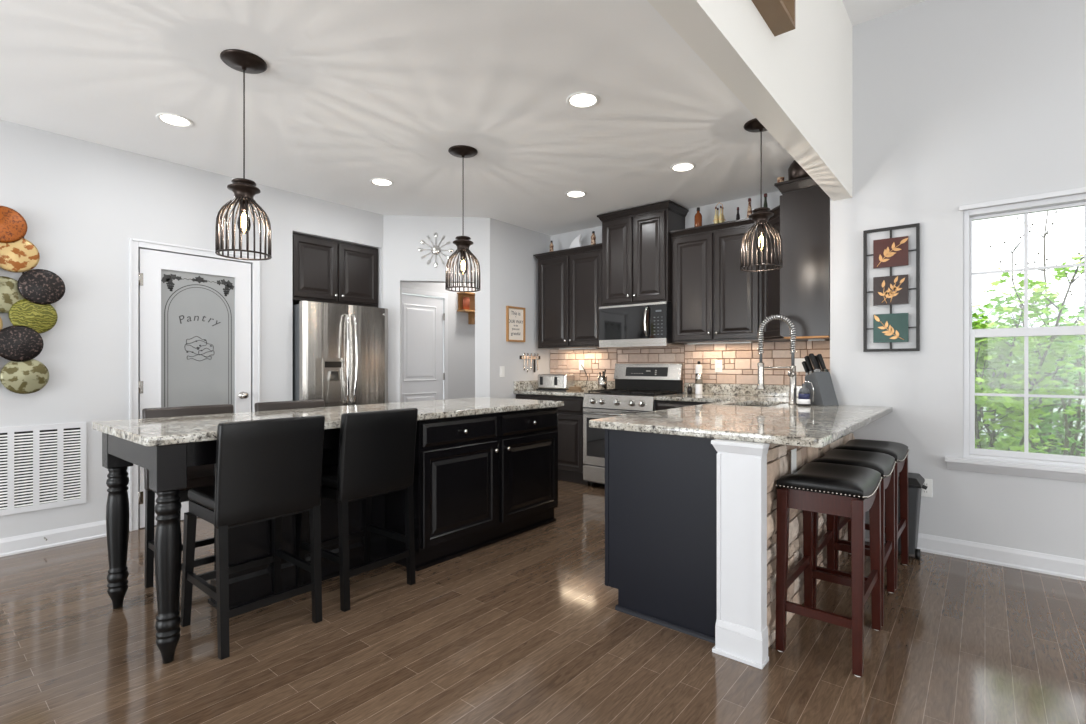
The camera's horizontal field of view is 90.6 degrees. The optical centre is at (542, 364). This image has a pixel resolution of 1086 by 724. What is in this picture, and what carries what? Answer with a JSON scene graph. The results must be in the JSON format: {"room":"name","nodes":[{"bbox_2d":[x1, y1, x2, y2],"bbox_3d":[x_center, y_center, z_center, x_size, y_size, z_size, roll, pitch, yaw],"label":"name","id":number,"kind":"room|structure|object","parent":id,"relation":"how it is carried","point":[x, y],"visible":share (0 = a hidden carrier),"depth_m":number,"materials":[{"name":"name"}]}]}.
{"room":"kitchen","nodes":[
{"label":"kitchen","id":0,"kind":"room"},
{"bbox_2d":[0,120,382,538],"bbox_3d":[-4.082,-0.170,3.208,0.840,2.740,6.765,0,0,39],"label":"wall","id":1,"kind":"structure","parent":0,"point":[81,203],"depth_m":3.77,"materials":[{"name":"paint"}]},
{"bbox_2d":[0,206,64,393],"bbox_3d":[-3.357,-0.403,3.361,0.089,1.175,0.552,0,0,42],"label":"wall sculpture","id":2,"kind":"object","parent":1,"relation":"attached to","point":[28,300],"visible":1,"depth_m":3.40,"materials":[{"name":"multicoloured"}]},
{"bbox_2d":[0,422,85,515],"bbox_3d":[-3.448,0.667,3.307,0.012,0.555,0.983,0,0,39],"label":"air vent","id":3,"kind":"object","parent":1,"relation":"in","point":[43,466],"visible":1,"depth_m":3.51,"materials":[{"name":"white plastic"}]},
{"bbox_2d":[0,520,106,556],"bbox_3d":[-4.062,1.145,2.553,0.023,0.110,5.779,0,0,39],"label":"baseboard","id":4,"kind":"structure","parent":1,"relation":"attached to","point":[13,545],"depth_m":3.54,"materials":[{"name":"white wood"}]},
{"bbox_2d":[138,248,250,527],"bbox_3d":[-2.693,0.170,4.207,0.102,2.045,0.782,0,0,39],"label":"door","id":5,"kind":"structure","parent":1,"relation":"in","point":[194,312],"depth_m":4.18,"materials":[{"name":"white paint"}]},
{"bbox_2d":[185,336,213,360],"bbox_3d":[-2.707,-0.129,4.235,0.004,0.198,0.209,0,0,39],"label":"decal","id":6,"kind":"object","parent":5,"relation":"on","point":[197,348],"depth_m":4.23},
{"bbox_2d":[129,238,259,531],"bbox_3d":[-2.694,0.142,4.216,0.022,2.115,0.902,0,0,39],"label":"trim","id":7,"kind":"structure","parent":1,"relation":"attached to","point":[134,244],"depth_m":3.90,"materials":[{"name":"white wood"}]},
{"bbox_2d":[293,233,377,307],"bbox_3d":[-2.167,-0.892,5.327,0.583,0.605,0.910,0,0,39],"label":"upper cabinet","id":8,"kind":"object","parent":1,"relation":"attached to","point":[324,270],"visible":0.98,"depth_m":5.12,"materials":[{"name":"brown wood"}]},
{"bbox_2d":[0,0,794,235],"bbox_3d":[-1.867,-1.590,3.026,5.070,0.100,9.500,0,0,39],"label":"ceiling","id":9,"kind":"structure","parent":0,"point":[350,93],"depth_m":3.08,"materials":[{"name":"paint"}]},
{"bbox_2d":[156,113,193,126],"bbox_3d":[-2.313,-1.536,3.375,0.196,0.008,0.196,0,0,39],"label":"recessed light","id":10,"kind":"object","parent":9,"relation":"in","point":[171,119],"visible":1,"depth_m":3.37,"materials":[{"name":"white plastic"}]},
{"bbox_2d":[215,49,271,260],"bbox_3d":[-1.514,-1.046,2.720,0.252,0.987,0.252,0,0,39],"label":"pendant light","id":11,"kind":"object","parent":9,"relation":"hanging from","point":[244,190],"visible":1,"depth_m":2.69,"materials":[{"name":"brown metal"}]},
{"bbox_2d":[240,199,248,210],"bbox_3d":[-1.514,-0.808,2.720,0.040,0.058,0.040,0,0,39],"label":"socket","id":12,"kind":"object","parent":11,"relation":"attached to","point":[243,208],"depth_m":2.70,"materials":[{"name":"brown metal"}]},
{"bbox_2d":[370,178,393,185],"bbox_3d":[-1.355,-1.536,4.519,0.196,0.008,0.196,0,0,39],"label":"recessed light","id":13,"kind":"object","parent":9,"relation":"in","point":[376,181],"visible":1,"depth_m":4.52,"materials":[{"name":"white plastic"}]},
{"bbox_2d":[445,145,480,291],"bbox_3d":[-0.575,-1.040,3.864,0.252,0.999,0.252,0,0,39],"label":"pendant light","id":14,"kind":"object","parent":9,"relation":"hanging from","point":[463,243],"visible":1,"depth_m":3.83,"materials":[{"name":"brown metal"}]},
{"bbox_2d":[460,250,465,257],"bbox_3d":[-0.575,-0.796,3.864,0.040,0.058,0.040,0,0,39],"label":"socket","id":15,"kind":"object","parent":14,"relation":"attached to","point":[461,250],"depth_m":3.85,"materials":[{"name":"brown metal"}]},
{"bbox_2d":[565,191,586,197],"bbox_3d":[0.297,-1.536,4.836,0.196,0.008,0.196,0,0,39],"label":"recessed light","id":16,"kind":"object","parent":9,"relation":"in","point":[573,194],"visible":1,"depth_m":4.84,"materials":[{"name":"white plastic"}]},
{"bbox_2d":[566,92,599,108],"bbox_3d":[0.232,-1.536,3.121,0.196,0.008,0.196,0,0,39],"label":"recessed light","id":17,"kind":"object","parent":9,"relation":"in","point":[580,100],"visible":1,"depth_m":3.12,"materials":[{"name":"white plastic"}]},
{"bbox_2d":[670,162,695,171],"bbox_3d":[1.089,-1.536,4.177,0.196,0.008,0.196,0,0,39],"label":"recessed light","id":18,"kind":"object","parent":9,"relation":"in","point":[685,166],"visible":1,"depth_m":4.18,"materials":[{"name":"white plastic"}]},
{"bbox_2d":[740,118,782,271],"bbox_3d":[1.393,-1.078,3.429,0.252,0.924,0.252,0,0,39],"label":"pendant light","id":19,"kind":"object","parent":9,"relation":"hanging from","point":[760,216],"visible":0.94,"depth_m":3.41,"materials":[{"name":"brown metal"}]},
{"bbox_2d":[758,224,763,232],"bbox_3d":[1.393,-0.871,3.429,0.040,0.058,0.040,0,0,39],"label":"bulb","id":20,"kind":"object","parent":19,"relation":"attached to","point":[762,228],"depth_m":3.41,"materials":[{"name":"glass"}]},
{"bbox_2d":[383,215,489,402],"bbox_3d":[-1.103,-0.170,5.621,1.089,2.740,0.110,0,0,-6],"label":"wall","id":21,"kind":"structure","parent":0,"point":[402,235],"depth_m":5.56,"materials":[{"name":"paint"}]},
{"bbox_2d":[418,232,453,267],"bbox_3d":[-1.108,-1.190,5.557,0.366,0.366,0.014,0,0,-6],"label":"ornament","id":22,"kind":"object","parent":21,"relation":"attached to","point":[435,250],"visible":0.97,"depth_m":5.55,"materials":[{"name":"silver metal"}]},
{"bbox_2d":[402,218,549,399],"bbox_3d":[-0.746,-0.170,6.482,1.390,2.740,2.538,0,0,39],"label":"wall","id":23,"kind":"structure","parent":0,"point":[513,265],"depth_m":6.05,"materials":[{"name":"paint"}]},
{"bbox_2d":[402,288,447,401],"bbox_3d":[-1.490,0.145,6.498,0.059,2.100,0.840,0,0,39],"label":"door","id":24,"kind":"structure","parent":23,"relation":"in","point":[423,376],"depth_m":6.54,"materials":[{"name":"white paint"}]},
{"bbox_2d":[457,292,474,323],"bbox_3d":[-0.871,-0.738,7.108,0.159,0.395,0.570,0,0,39],"label":"wall shelf","id":25,"kind":"object","parent":23,"relation":"attached to","point":[471,313],"visible":0.52,"depth_m":7.02,"materials":[{"name":"brown wood"}]},
{"bbox_2d":[463,297,469,309],"bbox_3d":[-0.995,-0.795,6.958,0.090,0.170,0.090,0,0,39],"label":"tin","id":26,"kind":"object","parent":25,"relation":"on","point":[466,300],"visible":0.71,"depth_m":6.92,"materials":[{"name":"red metal"}]},
{"bbox_2d":[500,366,504,376],"bbox_3d":[-0.436,0.070,5.757,0.008,0.116,0.070,0,0,39],"label":"wall switch","id":27,"kind":"object","parent":23,"relation":"attached to","point":[502,368],"visible":1,"depth_m":5.76,"materials":[{"name":"white plastic"}]},
{"bbox_2d":[506,306,524,341],"bbox_3d":[-0.298,-0.448,5.912,0.024,0.385,0.290,0,0,39],"label":"framed sign","id":28,"kind":"object","parent":23,"relation":"attached to","point":[515,316],"visible":1,"depth_m":5.91,"materials":[{"name":"brown wood"}]},
{"bbox_2d":[520,356,539,358],"bbox_3d":[-0.146,-0.085,6.104,0.016,0.040,0.344,0,0,39],"label":"rail","id":29,"kind":"object","parent":23,"relation":"attached to","point":[521,357],"visible":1,"depth_m":6.10,"materials":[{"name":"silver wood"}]},
{"bbox_2d":[0,480,1085,723],"bbox_3d":[0.229,1.250,1.301,10.500,0.100,9.500,0,0,39],"label":"floor","id":30,"kind":"structure","parent":0,"point":[524,628],"depth_m":2.27,"materials":[{"name":"brown wood"}]},
{"bbox_2d":[142,404,233,609],"bbox_3d":[-1.849,0.718,2.933,0.487,0.966,0.450,0,0,39],"label":"counter chair","id":31,"kind":"object","parent":30,"relation":"on","point":[200,475],"visible":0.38,"depth_m":2.90,"materials":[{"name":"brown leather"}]},
{"bbox_2d":[102,428,385,663],"bbox_3d":[-1.438,0.758,2.872,0.863,0.884,1.280,0,0,39],"label":"island base","id":32,"kind":"object","parent":30,"relation":"on","point":[167,465],"visible":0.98,"depth_m":2.63,"materials":[{"name":"black paint"}]},
{"bbox_2d":[180,415,324,659],"bbox_3d":[-1.345,0.718,2.493,0.487,0.966,0.450,0,0,39],"label":"counter chair","id":33,"kind":"object","parent":30,"relation":"on","point":[266,469],"visible":1,"depth_m":2.36,"materials":[{"name":"black leather"}]},
{"bbox_2d":[255,399,324,410],"bbox_3d":[-1.480,0.718,3.381,0.487,0.966,0.450,0,0,39],"label":"counter chair","id":34,"kind":"object","parent":30,"relation":"on","point":[298,404],"visible":0.12,"depth_m":3.49,"materials":[{"name":"brown leather"}]},
{"bbox_2d":[293,301,387,406],"bbox_3d":[-2.076,0.318,5.255,0.795,1.765,0.874,0,0,39],"label":"refrigerator","id":35,"kind":"object","parent":30,"relation":"on","point":[340,351],"visible":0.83,"depth_m":4.97,"materials":[{"name":"grey metal"}]},
{"bbox_2d":[296,408,417,611],"bbox_3d":[-1.010,0.718,2.916,0.487,0.966,0.450,0,0,38],"label":"counter chair","id":36,"kind":"object","parent":30,"relation":"on","point":[376,456],"visible":0.88,"depth_m":2.78,"materials":[{"name":"black leather"}]},
{"bbox_2d":[385,407,557,570],"bbox_3d":[-0.583,0.762,3.848,0.833,0.875,1.310,0,0,39],"label":"base cabinet","id":37,"kind":"object","parent":30,"relation":"on","point":[480,481],"visible":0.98,"depth_m":3.45,"materials":[{"name":"black paint"}]},
{"bbox_2d":[92,397,563,445],"bbox_3d":[-1.022,0.297,3.377,0.900,0.036,2.665,0,0,39],"label":"countertop","id":38,"kind":"structure","parent":37,"relation":"on","point":[195,428],"depth_m":2.97,"materials":[{"name":"stone"}]},
{"bbox_2d":[516,394,589,484],"bbox_3d":[0.231,0.762,5.840,0.930,0.875,0.648,0,0,39],"label":"base cabinet","id":39,"kind":"object","parent":30,"relation":"on","point":[570,415],"visible":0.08,"depth_m":5.45,"materials":[{"name":"brown wood"}]},
{"bbox_2d":[513,389,592,396],"bbox_3d":[0.241,0.297,5.852,0.930,0.036,0.653,0,0,39],"label":"countertop","id":40,"kind":"structure","parent":39,"relation":"on","point":[533,391],"depth_m":5.65,"materials":[{"name":"stone"}]},
{"bbox_2d":[514,380,537,389],"bbox_3d":[-0.115,0.229,6.134,0.022,0.100,0.627,0,0,39],"label":"granite upstand","id":41,"kind":"object","parent":40,"relation":"on","point":[518,385],"visible":0.56,"depth_m":6.02,"materials":[{"name":"beige stone"}]},
{"bbox_2d":[536,374,574,390],"bbox_3d":[0.145,0.191,5.967,0.390,0.177,0.211,0,0,34],"label":"toaster","id":42,"kind":"object","parent":40,"relation":"on","point":[554,382],"visible":0.93,"depth_m":5.88,"materials":[{"name":"silver metal"}]},
{"bbox_2d":[566,385,583,391],"bbox_3d":[0.342,0.244,5.702,0.170,0.070,0.090,0,0,39],"label":"butter dish","id":43,"kind":"object","parent":40,"relation":"on","point":[571,388],"visible":0.99,"depth_m":5.67,"materials":[{"name":"brown wood"}]},
{"bbox_2d":[575,381,614,389],"bbox_3d":[0.451,0.229,6.089,0.907,0.100,0.020,0,0,39],"label":"granite upstand","id":44,"kind":"object","parent":40,"relation":"on","point":[591,385],"visible":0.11,"depth_m":6.00,"materials":[{"name":"beige stone"}]},
{"bbox_2d":[598,369,606,389],"bbox_3d":[0.630,0.163,5.698,0.100,0.232,0.100,0,0,39],"label":"utensil crock","id":45,"kind":"object","parent":40,"relation":"on","point":[602,380],"visible":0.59,"depth_m":5.66,"materials":[{"name":"silver metal"}]},
{"bbox_2d":[583,363,682,485],"bbox_3d":[0.871,0.593,5.276,0.762,1.215,0.686,0,0,39],"label":"gas range","id":46,"kind":"object","parent":30,"relation":"on","point":[636,385],"visible":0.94,"depth_m":5.24,"materials":[{"name":"grey metal"}]},
{"bbox_2d":[584,392,679,396],"bbox_3d":[0.873,0.289,5.280,0.762,0.022,0.547,0,0,39],"label":"cooktop","id":47,"kind":"object","parent":46,"relation":"in","point":[595,394],"depth_m":5.08,"materials":[{"name":"glass"}]},
{"bbox_2d":[605,405,744,643],"bbox_3d":[1.186,0.758,3.296,0.614,0.884,2.084,0,0,39],"label":"base cabinet","id":48,"kind":"object","parent":30,"relation":"on","point":[661,489],"visible":0.54,"depth_m":2.48,"materials":[{"name":"black wood"}]},
{"bbox_2d":[589,393,892,447],"bbox_3d":[1.230,0.297,3.671,1.817,0.036,2.763,0,0,39],"label":"countertop","id":49,"kind":"structure","parent":48,"relation":"on","point":[726,417],"depth_m":2.75,"materials":[{"name":"stone"}]},
{"bbox_2d":[687,384,691,393],"bbox_3d":[1.415,0.233,5.181,0.048,0.092,0.048,0,0,39],"label":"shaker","id":50,"kind":"object","parent":49,"relation":"on","point":[689,389],"visible":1,"depth_m":5.16,"materials":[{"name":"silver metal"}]},
{"bbox_2d":[695,361,702,394],"bbox_3d":[1.475,0.121,5.081,0.067,0.315,0.067,0,0,39],"label":"bottle","id":51,"kind":"object","parent":49,"relation":"on","point":[698,368],"visible":1,"depth_m":5.05,"materials":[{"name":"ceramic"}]},
{"bbox_2d":[684,383,801,396],"bbox_3d":[1.956,0.229,4.851,1.439,0.100,0.020,0,0,39],"label":"granite upstand","id":52,"kind":"object","parent":49,"relation":"on","point":[723,389],"visible":0.46,"depth_m":4.94,"materials":[{"name":"beige stone"}]},
{"bbox_2d":[756,314,796,404],"bbox_3d":[1.667,-0.045,3.853,0.284,0.647,0.119,0,0,39],"label":"faucet","id":53,"kind":"object","parent":49,"relation":"on","point":[792,373],"visible":1,"depth_m":3.81,"materials":[{"name":"silver metal"}]},
{"bbox_2d":[797,381,813,405],"bbox_3d":[1.805,0.195,3.698,0.098,0.168,0.086,0,0,20],"label":"soap bottle","id":54,"kind":"object","parent":49,"relation":"on","point":[804,394],"visible":1,"depth_m":3.67,"materials":[{"name":"clear plastic"}]},
{"bbox_2d":[802,353,838,405],"bbox_3d":[1.938,0.098,3.765,0.120,0.361,0.230,0,0,-13],"label":"knife block","id":55,"kind":"object","parent":49,"relation":"on","point":[824,392],"visible":0.99,"depth_m":3.73,"materials":[{"name":"grey plastic"}]},
{"bbox_2d":[656,400,707,410],"bbox_3d":[1.449,0.762,4.838,0.672,0.875,0.648,0,0,39],"label":"base cabinet","id":56,"kind":"object","parent":30,"relation":"on","point":[660,405],"visible":0.02,"depth_m":4.73,"materials":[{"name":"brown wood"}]},
{"bbox_2d":[711,439,769,668],"bbox_3d":[0.811,0.758,2.213,0.211,0.884,0.088,0,0,39],"label":"column","id":57,"kind":"structure","parent":30,"relation":"on","point":[741,628],"depth_m":2.18,"materials":[{"name":"white wood"}]},
{"bbox_2d":[775,462,881,676],"bbox_3d":[1.257,0.830,2.348,0.332,0.739,0.502,0,0,39],"label":"bar stool","id":58,"kind":"object","parent":30,"relation":"on","point":[849,491],"visible":1,"depth_m":2.24,"materials":[{"name":"brown wood"}]},
{"bbox_2d":[809,449,895,626],"bbox_3d":[1.583,0.830,2.744,0.332,0.739,0.502,0,0,39],"label":"bar stool","id":59,"kind":"object","parent":30,"relation":"on","point":[884,464],"visible":0.61,"depth_m":2.74,"materials":[{"name":"brown wood"}]},
{"bbox_2d":[832,439,908,589],"bbox_3d":[1.920,0.830,3.147,0.332,0.739,0.502,0,0,40],"label":"bar stool","id":60,"kind":"object","parent":30,"relation":"on","point":[899,451],"visible":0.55,"depth_m":3.14,"materials":[{"name":"brown wood"}]},
{"bbox_2d":[884,472,927,559],"bbox_3d":[2.291,0.947,3.412,0.244,0.504,0.256,0,0,39],"label":"trash can","id":61,"kind":"object","parent":30,"relation":"on","point":[916,481],"visible":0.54,"depth_m":3.30,"materials":[{"name":"grey plastic"}]},
{"bbox_2d":[550,191,781,405],"bbox_3d":[1.397,-0.170,5.403,3.290,2.740,0.120,0,0,39],"label":"wall","id":62,"kind":"structure","parent":0,"point":[562,241],"depth_m":5.17,"materials":[{"name":"paint"}]},
{"bbox_2d":[533,243,602,348],"bbox_3d":[0.359,-0.723,5.942,0.938,1.065,0.368,0,0,39],"label":"upper cabinet","id":63,"kind":"object","parent":62,"relation":"attached to","point":[569,280],"visible":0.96,"depth_m":5.82,"materials":[{"name":"brown wood"}]},
{"bbox_2d":[549,241,553,251],"bbox_3d":[0.098,-1.341,6.162,0.052,0.170,0.052,0,0,39],"label":"bottle","id":64,"kind":"object","parent":63,"relation":"on","point":[551,242],"visible":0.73,"depth_m":6.14,"materials":[{"name":"brown glass"}]},
{"bbox_2d":[569,234,581,248],"bbox_3d":[0.357,-1.349,5.988,0.175,0.188,0.040,0,0,39],"label":"ornament","id":65,"kind":"object","parent":63,"relation":"on","point":[576,242],"visible":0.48,"depth_m":5.95,"materials":[{"name":"white ceramic"}]},
{"bbox_2d":[559,348,596,349],"bbox_3d":[0.386,-0.182,5.977,0.500,0.012,0.030,0,0,39],"label":"strip light","id":66,"kind":"object","parent":63,"relation":"attached to","point":[562,348],"visible":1,"depth_m":5.97,"materials":[{"name":"white plastic"}]},
{"bbox_2d":[591,231,595,244],"bbox_3d":[0.541,-1.345,5.771,0.060,0.180,0.060,0,0,39],"label":"bottle","id":67,"kind":"object","parent":63,"relation":"on","point":[593,237],"visible":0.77,"depth_m":5.75,"materials":[{"name":"brown glass"}]},
{"bbox_2d":[597,200,688,306],"bbox_3d":[0.989,-1.063,5.382,0.806,0.927,0.433,0,0,39],"label":"upper cabinet","id":68,"kind":"object","parent":62,"relation":"attached to","point":[636,241],"visible":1,"depth_m":5.20,"materials":[{"name":"brown wood"}]},
{"bbox_2d":[599,301,683,347],"bbox_3d":[0.965,-0.387,5.359,0.744,0.416,0.449,0,0,39],"label":"microwave","id":69,"kind":"object","parent":68,"relation":"attached to","point":[642,325],"visible":1,"depth_m":5.20,"materials":[{"name":"silver metal"}]},
{"bbox_2d":[550,340,829,391],"bbox_3d":[1.298,0.031,5.394,3.145,0.478,0.020,0,0,39],"label":"backsplash","id":70,"kind":"structure","parent":62,"relation":"attached to","point":[739,360],"depth_m":5.14,"materials":[{"name":"brown tile"}]},
{"bbox_2d":[579,360,583,369],"bbox_3d":[0.436,0.000,6.084,0.070,0.116,0.008,0,0,39],"label":"wall outlet","id":71,"kind":"object","parent":70,"relation":"attached to","point":[581,362],"visible":1,"depth_m":6.08,"materials":[{"name":"white plastic"}]},
{"bbox_2d":[715,360,721,371],"bbox_3d":[1.660,0.010,5.077,0.070,0.116,0.008,0,0,39],"label":"wall outlet","id":72,"kind":"object","parent":70,"relation":"attached to","point":[718,363],"visible":1,"depth_m":5.07,"materials":[{"name":"white plastic"}]},
{"bbox_2d":[795,358,804,371],"bbox_3d":[2.219,0.000,4.616,0.119,0.116,0.008,0,0,39],"label":"wall switch","id":73,"kind":"object","parent":70,"relation":"attached to","point":[798,361],"visible":0.48,"depth_m":4.62,"materials":[{"name":"white plastic"}]},
{"bbox_2d":[670,218,770,343],"bbox_3d":[1.615,-0.733,4.908,0.824,1.045,0.368,0,0,39],"label":"upper cabinet","id":74,"kind":"object","parent":62,"relation":"attached to","point":[714,301],"visible":0.94,"depth_m":4.80,"materials":[{"name":"brown wood"}]},
{"bbox_2d":[694,207,701,226],"bbox_3d":[1.452,-1.363,5.022,0.070,0.215,0.070,0,0,39],"label":"bottle","id":75,"kind":"object","parent":74,"relation":"on","point":[698,216],"visible":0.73,"depth_m":5.00,"materials":[{"name":"orange glass"}]},
{"bbox_2d":[687,342,751,344],"bbox_3d":[1.622,-0.202,4.960,0.600,0.012,0.030,0,0,39],"label":"strip light","id":76,"kind":"object","parent":74,"relation":"attached to","point":[717,342],"visible":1,"depth_m":4.93,"materials":[{"name":"white plastic"}]},
{"bbox_2d":[736,207,739,219],"bbox_3d":[1.738,-1.331,4.786,0.042,0.150,0.042,0,0,39],"label":"bottle","id":77,"kind":"object","parent":74,"relation":"on","point":[737,214],"visible":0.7,"depth_m":4.78,"materials":[{"name":"black glass"}]},
{"bbox_2d":[747,198,751,217],"bbox_3d":[1.824,-1.363,4.742,0.050,0.215,0.050,0,0,39],"label":"bottle","id":78,"kind":"object","parent":74,"relation":"on","point":[749,210],"visible":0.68,"depth_m":4.73,"materials":[{"name":"brown glass"}]},
{"bbox_2d":[763,193,767,206],"bbox_3d":[1.937,-1.373,4.674,0.046,0.235,0.046,0,0,39],"label":"bottle","id":79,"kind":"object","parent":74,"relation":"on","point":[765,194],"visible":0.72,"depth_m":4.67,"materials":[{"name":"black glass"}]},
{"bbox_3d":[1.607,-1.373,4.894,0.115,0.220,0.115,0,0,39],"label":"rack","id":80,"kind":"object","parent":74,"relation":"on","visible":0},
{"bbox_2d":[714,207,717,223],"bbox_3d":[1.575,-1.349,4.891,0.036,0.186,0.036,0,0,39],"label":"bottle","id":81,"kind":"object","parent":80,"relation":"in","point":[715,216],"visible":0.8,"depth_m":4.88,"materials":[{"name":"yellow glass"}]},
{"bbox_2d":[719,206,722,222],"bbox_3d":[1.610,-1.349,4.863,0.036,0.186,0.036,0,0,39],"label":"bottle","id":82,"kind":"object","parent":80,"relation":"in","point":[720,215],"visible":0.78,"depth_m":4.85,"materials":[{"name":"yellow glass"}]},
{"bbox_2d":[762,205,829,340],"bbox_3d":[2.088,-0.733,4.354,0.607,1.045,0.618,0,0,39],"label":"upper cabinet","id":83,"kind":"object","parent":62,"relation":"attached to","point":[770,280],"visible":0.26,"depth_m":4.37,"materials":[{"name":"brown wood"}]},
{"bbox_2d":[808,339,824,340],"bbox_3d":[2.208,-0.202,4.335,0.120,0.012,0.030,0,0,39],"label":"strip light","id":84,"kind":"object","parent":83,"relation":"attached to","point":[808,339],"visible":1,"depth_m":4.32,"materials":[{"name":"white plastic"}]},
{"bbox_2d":[647,0,851,200],"bbox_3d":[-0.391,-1.805,0.736,0.120,1.290,7.840,0,0,39],"label":"wall","id":85,"kind":"structure","parent":0,"point":[796,83],"depth_m":2.63,"materials":[{"name":"beige paint"}]},
{"bbox_2d":[752,0,794,35],"bbox_3d":[0.835,-1.725,2.065,0.084,0.580,0.660,0,0,39],"label":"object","id":86,"kind":"object","parent":85,"relation":"attached to","point":[779,15],"visible":1,"depth_m":2.22,"materials":[{"name":"brown wood"}]},
{"bbox_2d":[774,176,829,338],"bbox_3d":[1.941,-0.776,3.985,0.360,1.157,0.240,0,0,39],"label":"upper cabinet","id":87,"kind":"object","parent":85,"relation":"attached to","point":[804,206],"visible":0.75,"depth_m":3.92,"materials":[{"name":"brown wood"}]},
{"bbox_2d":[777,177,783,182],"bbox_3d":[1.786,-1.381,4.035,0.052,0.050,0.052,0,0,39],"label":"glass tumbler","id":88,"kind":"object","parent":87,"relation":"on","point":[779,179],"visible":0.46,"depth_m":4.01,"materials":[{"name":"brown glass"}]},
{"bbox_2d":[788,160,808,179],"bbox_3d":[1.959,-1.442,4.009,0.236,0.172,0.236,0,0,39],"label":"vase","id":89,"kind":"object","parent":87,"relation":"on","point":[795,171],"visible":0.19,"depth_m":3.95,"materials":[{"name":"brown ceramic"}]},
{"bbox_2d":[767,433,854,646],"bbox_3d":[1.466,0.758,3.007,0.182,0.884,1.969,0,0,39],"label":"wall","id":90,"kind":"structure","parent":0,"point":[778,456],"depth_m":2.49,"materials":[{"name":"brick"}]},
{"bbox_2d":[791,448,796,473],"bbox_3d":[1.162,0.450,2.489,0.006,0.120,0.070,0,0,39],"label":"outlet plate","id":91,"kind":"object","parent":90,"relation":"attached to","point":[793,451],"visible":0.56,"depth_m":2.48,"materials":[{"name":"white plastic"}]},
{"bbox_2d":[842,0,924,25],"bbox_3d":[1.705,-2.400,-0.989,5.310,0.100,7.840,0,0,39],"label":"ceiling","id":92,"kind":"structure","parent":0,"point":[858,11],"depth_m":3.53,"materials":[{"name":"paint"}]},
{"bbox_2d":[830,0,1085,559],"bbox_3d":[4.154,-0.575,2.176,5.350,3.550,0.160,0,0,39],"label":"wall","id":93,"kind":"structure","parent":0,"point":[956,103],"depth_m":3.40,"materials":[{"name":"paint"}]},
{"bbox_2d":[863,223,919,351],"bbox_3d":[2.307,-0.502,3.563,0.314,0.825,0.030,0,0,39],"label":"wall art","id":94,"kind":"object","parent":93,"relation":"attached to","point":[890,252],"visible":1,"depth_m":3.56,"materials":[{"name":"black metal"}]},
{"bbox_2d":[921,479,931,496],"bbox_3d":[2.464,0.790,3.458,0.070,0.116,0.008,0,0,39],"label":"wall outlet","id":95,"kind":"object","parent":93,"relation":"attached to","point":[928,482],"visible":0.73,"depth_m":3.45,"materials":[{"name":"white plastic"}]},
{"bbox_2d":[865,530,1085,580],"bbox_3d":[4.170,1.145,2.045,5.160,0.110,0.023,0,0,39],"label":"baseboard","id":96,"kind":"structure","parent":93,"relation":"attached to","point":[1061,566],"depth_m":3.21,"materials":[{"name":"white wood"}]},
{"bbox_2d":[945,193,1085,482],"bbox_3d":[2.967,-0.154,3.101,1.030,1.621,0.200,0,0,39],"label":"window","id":97,"kind":"structure","parent":93,"relation":"in","point":[1032,469],"depth_m":3.22,"materials":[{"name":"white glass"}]},
{"bbox_2d":[959,187,1085,210],"bbox_3d":[2.935,-0.975,3.063,0.890,0.030,0.020,0,0,39],"label":"trim","id":98,"kind":"structure","parent":93,"relation":"attached to","point":[1083,189],"depth_m":3.15,"materials":[{"name":"white wood"}]},
{"label":"outside","id":99,"kind":"structure","parent":0,"visible":0},
{"bbox_2d":[981,434,1069,450],"bbox_3d":[18.136,1.750,18.100,55.000,0.100,39.000,0,0,39],"label":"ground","id":100,"kind":"structure","parent":99,"point":[981,434],"depth_m":12.25,"materials":[{"name":"green plant"}]},
{"bbox_2d":[972,254,1084,453],"bbox_3d":[4.178,0.293,4.975,1.784,2.826,1.234,0,0,44],"label":"tree","id":101,"kind":"object","parent":100,"relation":"on","point":[1013,408],"visible":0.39,"depth_m":4.83,"materials":[{"name":"green plant"}]},
{"bbox_2d":[972,299,1084,456],"bbox_3d":[6.127,0.374,6.367,2.265,2.670,1.834,0,0,17],"label":"leafy shrub","id":102,"kind":"object","parent":100,"relation":"on","point":[1045,427],"visible":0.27,"depth_m":6.25,"materials":[{"name":"green plant"}]},
{"bbox_2d":[972,301,1084,440],"bbox_3d":[13.945,0.000,14.425,7.800,3.400,6.800,0,0,39],"label":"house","id":103,"kind":"structure","parent":100,"relation":"on","point":[1074,309],"depth_m":13.11,"materials":[{"name":"white"}]},
{"bbox_2d":[989,211,1084,447],"bbox_3d":[7.866,-0.673,7.537,2.468,4.761,0.485,0,0,39],"label":"bare tree","id":104,"kind":"object","parent":100,"relation":"on","point":[1052,223],"visible":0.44,"depth_m":7.93,"materials":[{"name":"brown plant"}]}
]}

